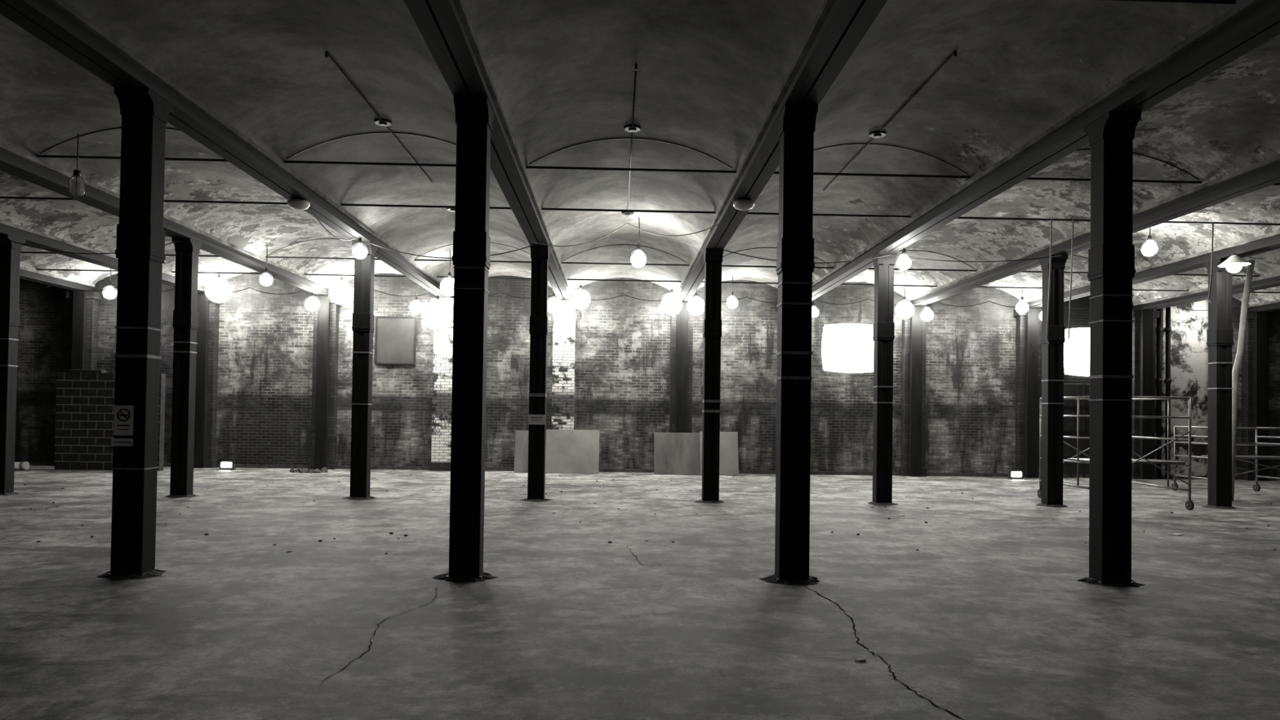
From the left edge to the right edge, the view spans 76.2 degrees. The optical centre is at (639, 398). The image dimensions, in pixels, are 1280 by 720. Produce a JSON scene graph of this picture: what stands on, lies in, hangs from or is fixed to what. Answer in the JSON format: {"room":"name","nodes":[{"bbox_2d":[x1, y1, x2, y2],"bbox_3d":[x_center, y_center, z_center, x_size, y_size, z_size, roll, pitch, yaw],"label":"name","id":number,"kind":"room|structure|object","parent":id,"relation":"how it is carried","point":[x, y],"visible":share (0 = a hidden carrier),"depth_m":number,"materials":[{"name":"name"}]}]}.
{"room":"empty warehouse","nodes":[
{"label":"empty warehouse","id":0,"kind":"room"},
{"bbox_2d":[53,368,165,471],"bbox_3d":[-13.120,0.535,20.219,2.540,2.470,0.200,1,-1,-2],"label":"wall","id":1,"kind":"structure","parent":0,"point":[85,398],"depth_m":20.10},
{"bbox_2d":[0,465,1279,719],"bbox_3d":[-0.360,1.946,11.463,40.000,0.300,29.000,1,-1,-2],"label":"floor","id":2,"kind":"structure","parent":0,"point":[994,620],"depth_m":6.75,"materials":[{"name":"concrete"}]},
{"bbox_2d":[0,234,25,495],"bbox_3d":[-11.255,-0.590,14.444,0.561,4.570,0.504,1,-1,-2],"label":"column","id":3,"kind":"structure","parent":2,"relation":"on","point":[10,251],"depth_m":14.37,"materials":[{"name":"metal"}]},
{"bbox_2d":[4,239,179,254],"bbox_3d":[-9.631,-2.660,14.321,3.106,0.267,0.016,1,-1,0],"label":"cable","id":4,"kind":"object","parent":3,"relation":"attached to","point":[5,239],"visible":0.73,"depth_m":14.31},
{"bbox_2d":[14,462,29,470],"bbox_3d":[-15.552,1.628,19.744,1.325,0.195,0.208,1,-1,-10],"label":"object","id":5,"kind":"object","parent":2,"relation":"on","point":[18,465],"visible":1,"depth_m":19.77,"materials":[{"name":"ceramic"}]},
{"bbox_2d":[97,86,173,579],"bbox_3d":[-4.768,-0.616,7.778,0.608,4.570,0.500,1,-1,-2],"label":"column","id":6,"kind":"structure","parent":2,"relation":"on","point":[140,251],"depth_m":7.67,"materials":[{"name":"metal"}]},
{"bbox_2d":[111,404,133,446],"bbox_3d":[-4.837,0.256,7.628,0.200,0.380,0.014,1,-1,-2],"label":"no smoking sign","id":7,"kind":"object","parent":6,"relation":"attached to","point":[123,415],"visible":1,"depth_m":7.63,"materials":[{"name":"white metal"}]},
{"bbox_2d":[164,237,202,497],"bbox_3d":[-8.113,-0.544,14.550,0.582,4.570,0.486,1,-1,-2],"label":"column","id":8,"kind":"structure","parent":2,"relation":"on","point":[185,313],"depth_m":14.44,"materials":[{"name":"metal"}]},
{"bbox_2d":[216,460,236,470],"bbox_3d":[-10.479,1.700,20.697,0.384,0.228,0.280,1,-1,-2],"label":"work light","id":9,"kind":"object","parent":2,"relation":"on","point":[224,464],"visible":1,"depth_m":20.70,"materials":[{"name":"white plastic"}]},
{"bbox_2d":[288,466,328,473],"bbox_3d":[-8.257,1.805,20.321,0.930,0.187,0.594,1,-1,-2],"label":"rubble pile","id":10,"kind":"object","parent":2,"relation":"on","point":[324,469],"visible":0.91,"depth_m":20.21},
{"bbox_2d":[342,241,377,499],"bbox_3d":[-4.968,-0.499,14.620,0.621,4.570,0.505,1,-1,-2],"label":"column","id":11,"kind":"structure","parent":2,"relation":"on","point":[363,317],"depth_m":14.52,"materials":[{"name":"metal"}]},
{"bbox_2d":[320,585,439,684],"bbox_3d":[-1.830,1.678,6.069,0.249,0.001,2.712,1,-1,-2],"label":"crack","id":12,"kind":"object","parent":2,"relation":"on","point":[438,585],"depth_m":5.61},
{"bbox_2d":[431,94,497,582],"bbox_3d":[-1.637,-0.571,7.874,0.626,4.570,0.451,1,-1,-2],"label":"column","id":13,"kind":"structure","parent":2,"relation":"on","point":[474,115],"depth_m":7.75,"materials":[{"name":"metal"}]},
{"bbox_2d":[520,244,551,501],"bbox_3d":[-1.827,-0.454,14.726,0.607,4.570,0.482,1,-1,-2],"label":"column","id":14,"kind":"structure","parent":2,"relation":"on","point":[540,254],"depth_m":14.61,"materials":[{"name":"metal"}]},
{"bbox_2d":[528,414,545,424],"bbox_3d":[-1.844,0.379,14.579,0.300,0.180,0.007,1,-1,-2],"label":"paper notice","id":15,"kind":"object","parent":14,"relation":"attached to","point":[532,419],"visible":1,"depth_m":14.58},
{"bbox_2d":[513,429,599,473],"bbox_3d":[-2.162,1.374,21.255,2.190,1.120,0.318,1,-1,-2],"label":"panel","id":16,"kind":"object","parent":2,"relation":"on","point":[566,451],"visible":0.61,"depth_m":21.25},
{"bbox_2d":[23,474,1276,554],"bbox_3d":[0.025,1.853,14.974,24.982,0.018,11.955,1,-1,-2],"label":"debris","id":17,"kind":"object","parent":2,"relation":"on","point":[206,534],"visible":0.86,"depth_m":12.80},
{"bbox_2d":[653,431,738,475],"bbox_3d":[1.472,1.426,21.360,2.200,1.120,0.318,1,-1,-2],"label":"panel","id":18,"kind":"object","parent":2,"relation":"on","point":[674,453],"visible":0.89,"depth_m":21.35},
{"bbox_2d":[694,248,724,503],"bbox_3d":[1.283,-0.408,14.829,0.576,4.570,0.501,1,-1,-2],"label":"column","id":19,"kind":"structure","parent":2,"relation":"on","point":[713,257],"depth_m":14.70,"materials":[{"name":"metal"}]},
{"bbox_2d":[287,484,1184,661],"bbox_3d":[1.231,1.804,11.098,10.770,0.009,10.074,2,-1,-35],"label":"paper litter","id":20,"kind":"object","parent":2,"relation":"on","point":[861,659],"visible":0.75,"depth_m":9.07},
{"bbox_2d":[758,102,820,584],"bbox_3d":[1.479,-0.525,7.961,0.601,4.570,0.504,1,-1,-2],"label":"column","id":21,"kind":"structure","parent":2,"relation":"on","point":[795,123],"depth_m":7.85,"materials":[{"name":"metal"}]},
{"bbox_2d":[867,251,898,505],"bbox_3d":[4.450,-0.363,14.906,0.570,4.570,0.498,1,-1,-2],"label":"column","id":22,"kind":"structure","parent":2,"relation":"on","point":[883,332],"depth_m":14.79,"materials":[{"name":"metal"}]},
{"bbox_2d":[806,586,964,719],"bbox_3d":[1.670,1.720,5.641,0.298,0.001,3.972,1,-1,-2],"label":"crack","id":23,"kind":"object","parent":2,"relation":"on","point":[851,619],"depth_m":5.27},
{"bbox_2d":[1006,470,1026,479],"bbox_3d":[9.810,1.993,21.285,0.384,0.228,0.280,1,-1,-2],"label":"work light","id":24,"kind":"object","parent":2,"relation":"on","point":[1013,474],"visible":1,"depth_m":21.28,"materials":[{"name":"white plastic"}]},
{"bbox_2d":[1036,255,1068,506],"bbox_3d":[7.578,-0.318,14.996,0.524,4.570,0.530,0,-1,41],"label":"column","id":25,"kind":"structure","parent":2,"relation":"on","point":[1052,380],"depth_m":14.89,"materials":[{"name":"metal"}]},
{"bbox_2d":[1077,111,1145,586],"bbox_3d":[4.638,-0.480,8.064,0.580,4.570,0.472,1,-1,-2],"label":"column","id":26,"kind":"structure","parent":2,"relation":"on","point":[1111,254],"depth_m":7.94,"materials":[{"name":"metal"}]},
{"bbox_2d":[1037,395,1194,510],"bbox_3d":[8.941,0.985,15.503,1.780,2.019,2.070,1,-1,-2],"label":"scaffold","id":27,"kind":"object","parent":2,"relation":"on","point":[1189,504],"visible":0.56,"depth_m":14.99,"materials":[{"name":"metal"}]},
{"bbox_2d":[1202,258,1236,508],"bbox_3d":[10.711,-0.272,15.099,0.632,4.570,0.470,1,-1,-2],"label":"column","id":28,"kind":"structure","parent":2,"relation":"on","point":[1220,332],"depth_m":14.99,"materials":[{"name":"metal"}]},
{"bbox_2d":[1171,426,1279,491],"bbox_3d":[13.123,1.358,17.770,1.980,1.469,1.770,1,-1,-2],"label":"scaffold","id":29,"kind":"object","parent":2,"relation":"on","point":[1256,487],"visible":0.62,"depth_m":18.15,"materials":[{"name":"metal"}]},
{"bbox_2d":[1231,259,1254,501],"bbox_3d":[12.229,-0.400,16.531,0.956,4.922,0.204,1,-1,-30],"label":"drain pipe","id":30,"kind":"object","parent":2,"relation":"on","point":[1235,371],"visible":0.87,"depth_m":16.34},
{"bbox_2d":[0,0,1279,305],"bbox_3d":[-0.132,-3.311,11.559,40.560,0.780,29.000,1,-1,-2],"label":"ceiling","id":31,"kind":"structure","parent":0,"point":[710,73],"depth_m":9.80,"materials":[{"name":"paint"}]},
{"bbox_2d":[19,266,94,291],"bbox_3d":[-14.197,-3.370,9.098,0.356,0.740,24.900,1,-1,-2],"label":"ceiling beam","id":32,"kind":"structure","parent":31,"relation":"attached to","point":[25,273],"depth_m":20.04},
{"bbox_2d":[68,133,84,198],"bbox_3d":[-7.214,-2.980,10.466,0.187,0.827,0.170,1,-1,-2],"label":"lamp","id":33,"kind":"object","parent":31,"relation":"hanging from","point":[77,173],"visible":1,"depth_m":10.46,"materials":[{"name":"grey"}]},
{"bbox_2d":[0,219,206,293],"bbox_3d":[-11.059,-3.325,9.189,0.356,0.740,24.900,1,-1,-2],"label":"ceiling beam","id":34,"kind":"structure","parent":31,"relation":"attached to","point":[33,237],"depth_m":15.88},
{"bbox_2d":[102,268,117,299],"bbox_3d":[-13.511,-2.949,20.817,0.294,0.872,0.294,0,-1,32],"label":"work light","id":35,"kind":"object","parent":31,"relation":"hanging from","point":[111,294],"visible":0.94,"depth_m":20.74,"materials":[{"name":"white"}]},
{"bbox_2d":[0,142,329,295],"bbox_3d":[-7.921,-3.279,9.280,0.356,0.740,24.900,1,-1,-2],"label":"ceiling beam","id":36,"kind":"structure","parent":31,"relation":"attached to","point":[13,162],"depth_m":12.24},
{"bbox_2d":[203,273,233,303],"bbox_3d":[-10.786,-2.819,20.895,0.608,0.809,0.608,1,-1,10],"label":"work light","id":37,"kind":"object","parent":31,"relation":"hanging from","point":[217,285],"visible":0.97,"depth_m":20.70,"materials":[{"name":"white"}]},
{"bbox_2d":[0,0,453,297],"bbox_3d":[-4.782,-3.234,9.371,0.356,0.740,24.900,1,-1,-2],"label":"ceiling beam","id":38,"kind":"structure","parent":31,"relation":"attached to","point":[55,23],"depth_m":8.41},
{"bbox_2d":[197,287,304,294],"bbox_3d":[-9.825,-2.707,20.520,2.745,0.163,0.016,1,-1,-2],"label":"cable","id":39,"kind":"object","parent":31,"relation":"hanging from","point":[248,287],"visible":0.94,"depth_m":20.52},
{"bbox_2d":[258,244,273,286],"bbox_3d":[-7.702,-2.735,16.831,0.235,0.872,0.235,1,-1,10],"label":"work light","id":40,"kind":"object","parent":31,"relation":"hanging from","point":[265,280],"visible":1,"depth_m":16.78,"materials":[{"name":"white"}]},
{"bbox_2d":[258,268,273,286],"bbox_3d":[-7.705,-2.484,16.827,0.198,0.370,0.198,0,-1,20],"label":"bulb","id":41,"kind":"object","parent":40,"relation":"attached to","point":[265,280],"depth_m":16.77,"materials":[{"name":"glass"}]},
{"bbox_2d":[287,197,310,210],"bbox_3d":[-4.854,-2.756,11.612,0.300,0.140,0.300,1,-1,-2],"label":"dome ceiling light","id":42,"kind":"object","parent":31,"relation":"attached to","point":[297,203],"visible":1,"depth_m":11.52,"materials":[{"name":"metal"}]},
{"bbox_2d":[304,293,319,311],"bbox_3d":[-8.412,-2.466,20.958,0.334,0.502,0.334,0,-1,32],"label":"work light","id":43,"kind":"object","parent":31,"relation":"hanging from","point":[312,304],"visible":1,"depth_m":20.86,"materials":[{"name":"white"}]},
{"bbox_2d":[309,206,355,240],"bbox_3d":[-4.835,-2.681,12.862,0.016,0.242,2.106,1,-1,-2],"label":"cable","id":44,"kind":"object","parent":31,"relation":"hanging from","point":[309,206],"visible":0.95,"depth_m":12.61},
{"bbox_2d":[327,275,354,306],"bbox_3d":[-7.678,-2.772,20.985,0.588,0.787,0.588,0,-1,32],"label":"bulb","id":45,"kind":"object","parent":31,"relation":"hanging from","point":[340,287],"visible":0.96,"depth_m":20.79,"materials":[{"name":"white"}]},
{"bbox_2d":[351,237,368,259],"bbox_3d":[-4.844,-2.591,14.111,0.235,0.393,0.235,1,-1,10],"label":"work light","id":46,"kind":"object","parent":31,"relation":"hanging from","point":[359,251],"visible":1,"depth_m":14.04,"materials":[{"name":"white"}]},
{"bbox_2d":[320,289,429,297],"bbox_3d":[-6.687,-2.661,20.611,2.745,0.163,0.016,1,-1,-2],"label":"cable","id":47,"kind":"object","parent":31,"relation":"hanging from","point":[374,290],"visible":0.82,"depth_m":20.61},
{"bbox_2d":[324,51,455,212],"bbox_3d":[-3.271,-3.431,11.517,0.220,0.070,6.525,1,-1,-2],"label":"conduit","id":48,"kind":"object","parent":31,"relation":"attached to","point":[380,122],"depth_m":10.20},
{"bbox_2d":[408,283,423,314],"bbox_3d":[-5.763,-2.654,21.039,0.314,0.998,0.314,1,-1,10],"label":"work light","id":49,"kind":"object","parent":31,"relation":"hanging from","point":[415,307],"visible":0.98,"depth_m":20.95,"materials":[{"name":"white"}]},
{"bbox_2d":[426,294,448,319],"bbox_3d":[-5.221,-2.342,21.049,0.471,0.655,0.471,1,-1,10],"label":"work light","id":50,"kind":"object","parent":31,"relation":"hanging from","point":[437,309],"visible":1,"depth_m":20.89,"materials":[{"name":"white"}]},
{"bbox_2d":[439,249,453,297],"bbox_3d":[-4.182,-2.741,17.935,0.392,1.038,0.392,0,-1,32],"label":"work light","id":51,"kind":"object","parent":31,"relation":"hanging from","point":[446,286],"visible":0.84,"depth_m":17.79,"materials":[{"name":"white"}]},
{"bbox_2d":[370,243,533,258],"bbox_3d":[-3.306,-2.608,14.405,2.857,0.292,0.016,1,-1,-4],"label":"cable","id":52,"kind":"object","parent":31,"relation":"hanging from","point":[371,243],"visible":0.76,"depth_m":14.38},
{"bbox_2d":[404,0,571,300],"bbox_3d":[-1.644,-3.189,9.462,0.356,0.740,24.900,1,-1,-2],"label":"ceiling beam","id":53,"kind":"structure","parent":31,"relation":"attached to","point":[445,26],"depth_m":7.63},
{"bbox_2d":[547,293,562,315],"bbox_3d":[-2.228,-2.534,21.140,0.412,0.744,0.412,1,-1,10],"label":"work light","id":54,"kind":"object","parent":31,"relation":"hanging from","point":[554,304],"visible":0.85,"depth_m":20.99,"materials":[{"name":"white"}]},
{"bbox_2d":[569,282,591,310],"bbox_3d":[-1.545,-2.642,21.162,0.510,0.739,0.510,1,-1,10],"label":"work light","id":55,"kind":"object","parent":31,"relation":"hanging from","point":[578,304],"visible":0.99,"depth_m":20.99,"materials":[{"name":"white"}]},
{"bbox_2d":[569,294,677,301],"bbox_3d":[-0.410,-2.571,20.793,2.745,0.163,0.016,1,-1,-2],"label":"cable","id":56,"kind":"object","parent":31,"relation":"hanging from","point":[621,295],"visible":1,"depth_m":20.79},
{"bbox_2d":[532,222,723,246],"bbox_3d":[-0.036,-2.907,13.909,3.545,0.520,1.161,0,-1,27],"label":"cable","id":57,"kind":"object","parent":31,"relation":"hanging from","point":[722,222],"visible":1,"depth_m":14.25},
{"bbox_2d":[622,63,640,217],"bbox_3d":[-0.137,-3.383,11.753,0.220,0.070,6.615,1,-1,-2],"label":"conduit","id":58,"kind":"object","parent":31,"relation":"attached to","point":[632,127],"depth_m":10.33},
{"bbox_2d":[630,217,646,268],"bbox_3d":[-0.025,-2.870,15.057,0.284,0.949,0.284,1,-1,10],"label":"work light","id":59,"kind":"object","parent":31,"relation":"hanging from","point":[638,260],"visible":1,"depth_m":14.97,"materials":[{"name":"white"}]},
{"bbox_2d":[20,235,1257,276],"bbox_3d":[-0.465,-3.085,17.599,39.800,0.470,0.100,1,-1,-2],"label":"rod","id":60,"kind":"object","parent":31,"relation":"attached to","point":[415,259],"visible":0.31,"depth_m":17.59,"materials":[{"name":"metal"}]},
{"bbox_2d":[0,196,1279,225],"bbox_3d":[-0.332,-2.979,12.948,39.800,0.100,0.100,1,-1,-2],"label":"rod","id":61,"kind":"object","parent":31,"relation":"attached to","point":[11,197],"visible":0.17,"depth_m":12.95,"materials":[{"name":"metal"}]},
{"bbox_2d":[1044,218,1052,343],"bbox_3d":[6.551,-1.878,13.101,0.119,2.006,0.022,1,-1,-2],"label":"rope","id":62,"kind":"object","parent":61,"relation":"hanging from","point":[1051,219],"visible":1,"depth_m":13.10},
{"bbox_2d":[1066,219,1073,344],"bbox_3d":[6.901,-1.873,13.111,0.119,2.006,0.022,1,-1,-2],"label":"rope","id":63,"kind":"object","parent":61,"relation":"hanging from","point":[1073,220],"visible":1,"depth_m":13.11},
{"bbox_2d":[1206,222,1213,302],"bbox_3d":[9.205,-2.189,13.184,0.119,1.306,0.022,1,-1,-2],"label":"rope","id":64,"kind":"object","parent":61,"relation":"hanging from","point":[1212,223],"visible":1,"depth_m":13.18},
{"bbox_2d":[36,127,1279,185],"bbox_3d":[-0.265,-3.202,10.753,39.800,0.470,0.100,1,-1,-2],"label":"rod","id":65,"kind":"object","parent":31,"relation":"attached to","point":[37,156],"visible":0.59,"depth_m":10.74,"materials":[{"name":"metal"}]},
{"bbox_2d":[37,268,1279,293],"bbox_3d":[-0.532,-2.863,19.794,39.800,0.100,0.100,1,-1,-2],"label":"rod","id":66,"kind":"object","parent":31,"relation":"attached to","point":[37,268],"visible":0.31,"depth_m":19.79,"materials":[{"name":"metal"}]},
{"bbox_2d":[660,286,682,315],"bbox_3d":[0.825,-2.523,21.229,0.549,0.779,0.549,0,-1,32],"label":"work light","id":67,"kind":"object","parent":31,"relation":"hanging from","point":[670,307],"visible":0.97,"depth_m":21.04,"materials":[{"name":"white"}]},
{"bbox_2d":[687,289,704,316],"bbox_3d":[1.464,-2.514,21.248,0.471,0.773,0.471,1,-1,10],"label":"work light","id":68,"kind":"object","parent":31,"relation":"hanging from","point":[695,307],"visible":0.89,"depth_m":21.08,"materials":[{"name":"white"}]},
{"bbox_2d":[726,275,737,309],"bbox_3d":[2.407,-2.758,21.279,0.294,0.867,0.294,0,-1,32],"label":"work light","id":69,"kind":"object","parent":31,"relation":"hanging from","point":[731,304],"visible":0.94,"depth_m":21.19,"materials":[{"name":"white"}]},
{"bbox_2d":[693,296,777,303],"bbox_3d":[2.728,-2.525,20.884,2.745,0.163,0.016,1,-1,-2],"label":"cable","id":70,"kind":"object","parent":31,"relation":"hanging from","point":[746,296],"visible":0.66,"depth_m":20.88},
{"bbox_2d":[733,198,755,210],"bbox_3d":[1.437,-2.674,11.294,0.300,0.140,0.300,1,-1,-2],"label":"dome ceiling light","id":71,"kind":"object","parent":31,"relation":"attached to","point":[741,204],"visible":1,"depth_m":11.20,"materials":[{"name":"metal"}]},
{"bbox_2d":[675,0,887,302],"bbox_3d":[1.495,-3.143,9.553,0.356,0.740,24.900,1,-1,-2],"label":"ceiling beam","id":72,"kind":"structure","parent":31,"relation":"attached to","point":[839,26],"depth_m":7.57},
{"bbox_2d":[719,248,891,263],"bbox_3d":[2.964,-2.541,14.637,3.104,0.242,0.016,1,-1,-2],"label":"cable","id":73,"kind":"object","parent":31,"relation":"hanging from","point":[719,248],"visible":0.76,"depth_m":14.64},
{"bbox_2d":[812,299,818,317],"bbox_3d":[4.548,-2.462,21.337,0.255,0.723,0.255,1,-1,10],"label":"work light","id":74,"kind":"object","parent":31,"relation":"hanging from","point":[815,311],"visible":0.64,"depth_m":21.25,"materials":[{"name":"white"}]},
{"bbox_2d":[815,298,919,305],"bbox_3d":[5.866,-2.480,20.975,2.745,0.163,0.016,1,-1,-2],"label":"cable","id":75,"kind":"object","parent":31,"relation":"hanging from","point":[867,299],"visible":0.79,"depth_m":20.96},
{"bbox_2d":[823,50,956,191],"bbox_3d":[3.012,-3.343,11.499,0.220,0.070,6.925,1,-1,-2],"label":"conduit","id":76,"kind":"object","parent":31,"relation":"attached to","point":[875,134],"depth_m":10.35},
{"bbox_2d":[896,248,911,271],"bbox_3d":[4.651,-2.448,14.386,0.245,0.404,0.245,1,-1,10],"label":"work light","id":77,"kind":"object","parent":31,"relation":"hanging from","point":[904,262],"visible":1,"depth_m":14.31,"materials":[{"name":"white"}]},
{"bbox_2d":[894,287,914,319],"bbox_3d":[6.941,-2.477,21.407,0.471,0.858,0.471,1,-1,10],"label":"work light","id":78,"kind":"object","parent":31,"relation":"hanging from","point":[903,312],"visible":0.97,"depth_m":21.25,"materials":[{"name":"white"}]},
{"bbox_2d":[920,303,933,321],"bbox_3d":[7.535,-2.246,21.421,0.314,0.481,0.314,1,-1,10],"label":"work light","id":79,"kind":"object","parent":31,"relation":"hanging from","point":[926,314],"visible":1,"depth_m":21.32,"materials":[{"name":"white"}]},
{"bbox_2d":[891,254,1060,262],"bbox_3d":[6.063,-2.536,14.728,3.102,0.163,0.016,1,-1,-2],"label":"cable","id":80,"kind":"object","parent":31,"relation":"hanging from","point":[891,255],"visible":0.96,"depth_m":14.72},
{"bbox_2d":[936,301,1041,307],"bbox_3d":[9.005,-2.434,21.066,2.745,0.163,0.016,1,-1,-2],"label":"cable","id":81,"kind":"object","parent":31,"relation":"hanging from","point":[987,301],"visible":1,"depth_m":21.06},
{"bbox_2d":[1015,289,1028,314],"bbox_3d":[10.066,-2.541,21.500,0.314,0.652,0.314,1,-1,10],"label":"work light","id":82,"kind":"object","parent":31,"relation":"hanging from","point":[1021,303],"visible":0.95,"depth_m":21.41,"materials":[{"name":"white"}]},
{"bbox_2d":[812,0,1279,300],"bbox_3d":[4.633,-3.098,9.644,0.356,0.740,24.900,1,-1,-2],"label":"ceiling beam","id":83,"kind":"structure","parent":31,"relation":"attached to","point":[1249,24],"depth_m":8.02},
{"bbox_2d":[906,154,1279,306],"bbox_3d":[7.771,-3.052,9.735,0.356,0.740,24.900,1,-1,-2],"label":"ceiling beam","id":84,"kind":"structure","parent":31,"relation":"attached to","point":[1265,173],"depth_m":12.05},
{"bbox_2d":[1141,226,1157,257],"bbox_3d":[9.257,-2.897,14.828,0.255,0.661,0.255,0,-1,32],"label":"work light","id":85,"kind":"object","parent":31,"relation":"hanging from","point":[1149,248],"visible":0.97,"depth_m":14.76,"materials":[{"name":"white"}]},
{"bbox_2d":[1142,235,1157,257],"bbox_3d":[9.256,-2.761,14.826,0.213,0.390,0.213,0,-1,20],"label":"bulb","id":86,"kind":"object","parent":85,"relation":"attached to","point":[1149,248],"depth_m":14.76,"materials":[{"name":"glass"}]},
{"bbox_2d":[1024,230,1279,308],"bbox_3d":[10.910,-3.007,9.826,0.356,0.740,24.900,1,-1,-2],"label":"ceiling beam","id":87,"kind":"structure","parent":31,"relation":"attached to","point":[1269,242],"depth_m":15.72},
{"bbox_2d":[1096,0,1235,4],"bbox_3d":[-0.132,-3.096,6.102,39.800,0.100,0.100,1,-1,-2],"label":"rod","id":88,"kind":"object","parent":31,"relation":"attached to","point":[1210,2],"visible":0.32,"depth_m":6.22,"materials":[{"name":"metal"}]},
{"bbox_2d":[1133,272,1279,310],"bbox_3d":[14.048,-2.962,9.916,0.356,0.740,24.900,1,-1,-2],"label":"ceiling beam","id":89,"kind":"structure","parent":31,"relation":"attached to","point":[1273,280],"depth_m":19.95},
{"bbox_2d":[1175,306,1277,311],"bbox_3d":[15.281,-2.344,21.248,2.745,0.163,0.016,1,-1,-2],"label":"cable","id":90,"kind":"object","parent":31,"relation":"hanging from","point":[1175,306],"visible":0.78,"depth_m":21.25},
{"bbox_2d":[1217,253,1250,272],"bbox_3d":[10.521,-2.391,14.456,0.480,0.340,0.480,1,-1,-2],"label":"lamp","id":91,"kind":"object","parent":31,"relation":"hanging from","point":[1234,263],"visible":1,"depth_m":14.38,"materials":[{"name":"white"}]},
{"bbox_2d":[1247,299,1279,312],"bbox_3d":[17.186,-2.916,10.007,0.356,0.740,24.900,1,-1,-2],"label":"ceiling beam","id":92,"kind":"structure","parent":31,"relation":"attached to","point":[1270,305],"depth_m":21.81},
{"bbox_2d":[14,271,1279,476],"bbox_3d":[-0.629,-0.773,22.107,40.000,5.500,0.400,1,-1,-2],"label":"wall","id":93,"kind":"structure","parent":0,"point":[622,348],"depth_m":21.91,"materials":[{"name":"brick"}]},
{"bbox_2d":[66,290,102,369],"bbox_3d":[-14.593,-0.507,21.314,0.720,4.550,0.358,1,-1,-2],"label":"brick pilaster","id":94,"kind":"object","parent":93,"relation":"attached to","point":[84,305],"visible":0.41,"depth_m":21.24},
{"bbox_2d":[193,293,219,467],"bbox_3d":[-11.454,-0.462,21.404,0.720,4.550,0.358,1,-1,-2],"label":"brick pilaster","id":95,"kind":"object","parent":93,"relation":"attached to","point":[207,331],"visible":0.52,"depth_m":21.27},
{"bbox_2d":[308,295,339,469],"bbox_3d":[-8.316,-0.416,21.495,0.720,4.550,0.358,1,-1,-2],"label":"brick pilaster","id":96,"kind":"object","parent":93,"relation":"attached to","point":[326,319],"visible":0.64,"depth_m":21.36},
{"bbox_2d":[373,315,416,364],"bbox_3d":[-6.510,-1.542,21.721,1.080,1.280,0.050,1,-1,-2],"label":"trim","id":97,"kind":"structure","parent":93,"relation":"attached to","point":[375,317],"depth_m":21.70,"materials":[{"name":"metal"}]},
{"bbox_2d":[375,317,414,363],"bbox_3d":[-6.511,-1.542,21.732,1.000,1.200,0.030,1,-1,-2],"label":"board","id":98,"kind":"object","parent":93,"relation":"attached to","point":[394,335],"visible":1,"depth_m":21.72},
{"bbox_2d":[429,297,453,471],"bbox_3d":[-5.178,-0.370,21.616,0.720,4.550,0.298,1,-1,-2],"label":"brick pilaster","id":99,"kind":"object","parent":93,"relation":"attached to","point":[442,328],"visible":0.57,"depth_m":21.52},
{"bbox_2d":[551,299,575,429],"bbox_3d":[-2.040,-0.325,21.707,0.720,4.550,0.298,1,-1,-2],"label":"brick pilaster","id":100,"kind":"object","parent":93,"relation":"attached to","point":[564,322],"visible":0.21,"depth_m":21.63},
{"bbox_2d":[14,461,1279,479],"bbox_3d":[-0.660,1.927,21.824,40.000,0.090,0.068,1,-1,-2],"label":"baseboard","id":101,"kind":"structure","parent":93,"relation":"attached to","point":[273,466],"depth_m":21.81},
{"bbox_2d":[669,302,693,432],"bbox_3d":[1.099,-0.280,21.768,0.720,4.550,0.358,1,-1,-2],"label":"brick pilaster","id":102,"kind":"object","parent":93,"relation":"attached to","point":[682,324],"visible":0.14,"depth_m":21.63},
{"bbox_2d":[822,323,873,373],"bbox_3d":[5.745,-1.361,22.017,1.660,1.330,0.150,1,-1,-2],"label":"plastic sheeting","id":103,"kind":"object","parent":93,"relation":"attached to","point":[846,347],"visible":0.8,"depth_m":21.97,"materials":[{"name":"white"}]},
{"bbox_2d":[898,306,929,476],"bbox_3d":[7.376,-0.189,21.950,0.720,4.550,0.358,1,-1,-2],"label":"brick pilaster","id":104,"kind":"object","parent":93,"relation":"attached to","point":[913,451],"visible":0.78,"depth_m":21.81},
{"bbox_2d":[1013,307,1042,478],"bbox_3d":[10.514,-0.144,22.041,0.720,4.550,0.358,1,-1,-2],"label":"brick pilaster","id":105,"kind":"object","parent":93,"relation":"attached to","point":[1028,324],"visible":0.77,"depth_m":21.93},
{"bbox_2d":[1040,383,1089,477],"bbox_3d":[12.050,0.881,22.209,2.400,2.550,0.078,1,-1,-2],"label":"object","id":106,"kind":"structure","parent":93,"relation":"in","point":[1070,406],"depth_m":22.19,"materials":[{"name":"metal"}]},
{"bbox_2d":[1063,327,1089,376],"bbox_3d":[12.282,-1.266,22.206,1.480,1.330,0.150,1,-1,-2],"label":"plastic sheeting","id":107,"kind":"object","parent":93,"relation":"attached to","point":[1076,354],"visible":0.4,"depth_m":22.17,"materials":[{"name":"white"}]},
{"bbox_2d":[1131,310,1159,479],"bbox_3d":[13.652,-0.098,22.132,0.720,4.550,0.358,1,-1,-2],"label":"brick pilaster","id":108,"kind":"object","parent":93,"relation":"attached to","point":[1144,325],"visible":0.94,"depth_m":21.99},
{"bbox_2d":[1155,306,1171,479],"bbox_3d":[14.241,-0.163,22.230,0.410,4.700,0.198,1,-1,-2],"label":"pipe","id":109,"kind":"object","parent":93,"relation":"attached to","point":[1167,330],"visible":0.84,"depth_m":22.17,"materials":[{"name":"metal"}]},
{"bbox_2d":[1239,311,1273,480],"bbox_3d":[16.791,-0.053,22.223,0.720,4.550,0.358,1,-1,-2],"label":"brick pilaster","id":110,"kind":"object","parent":93,"relation":"attached to","point":[1255,360],"visible":0.87,"depth_m":22.13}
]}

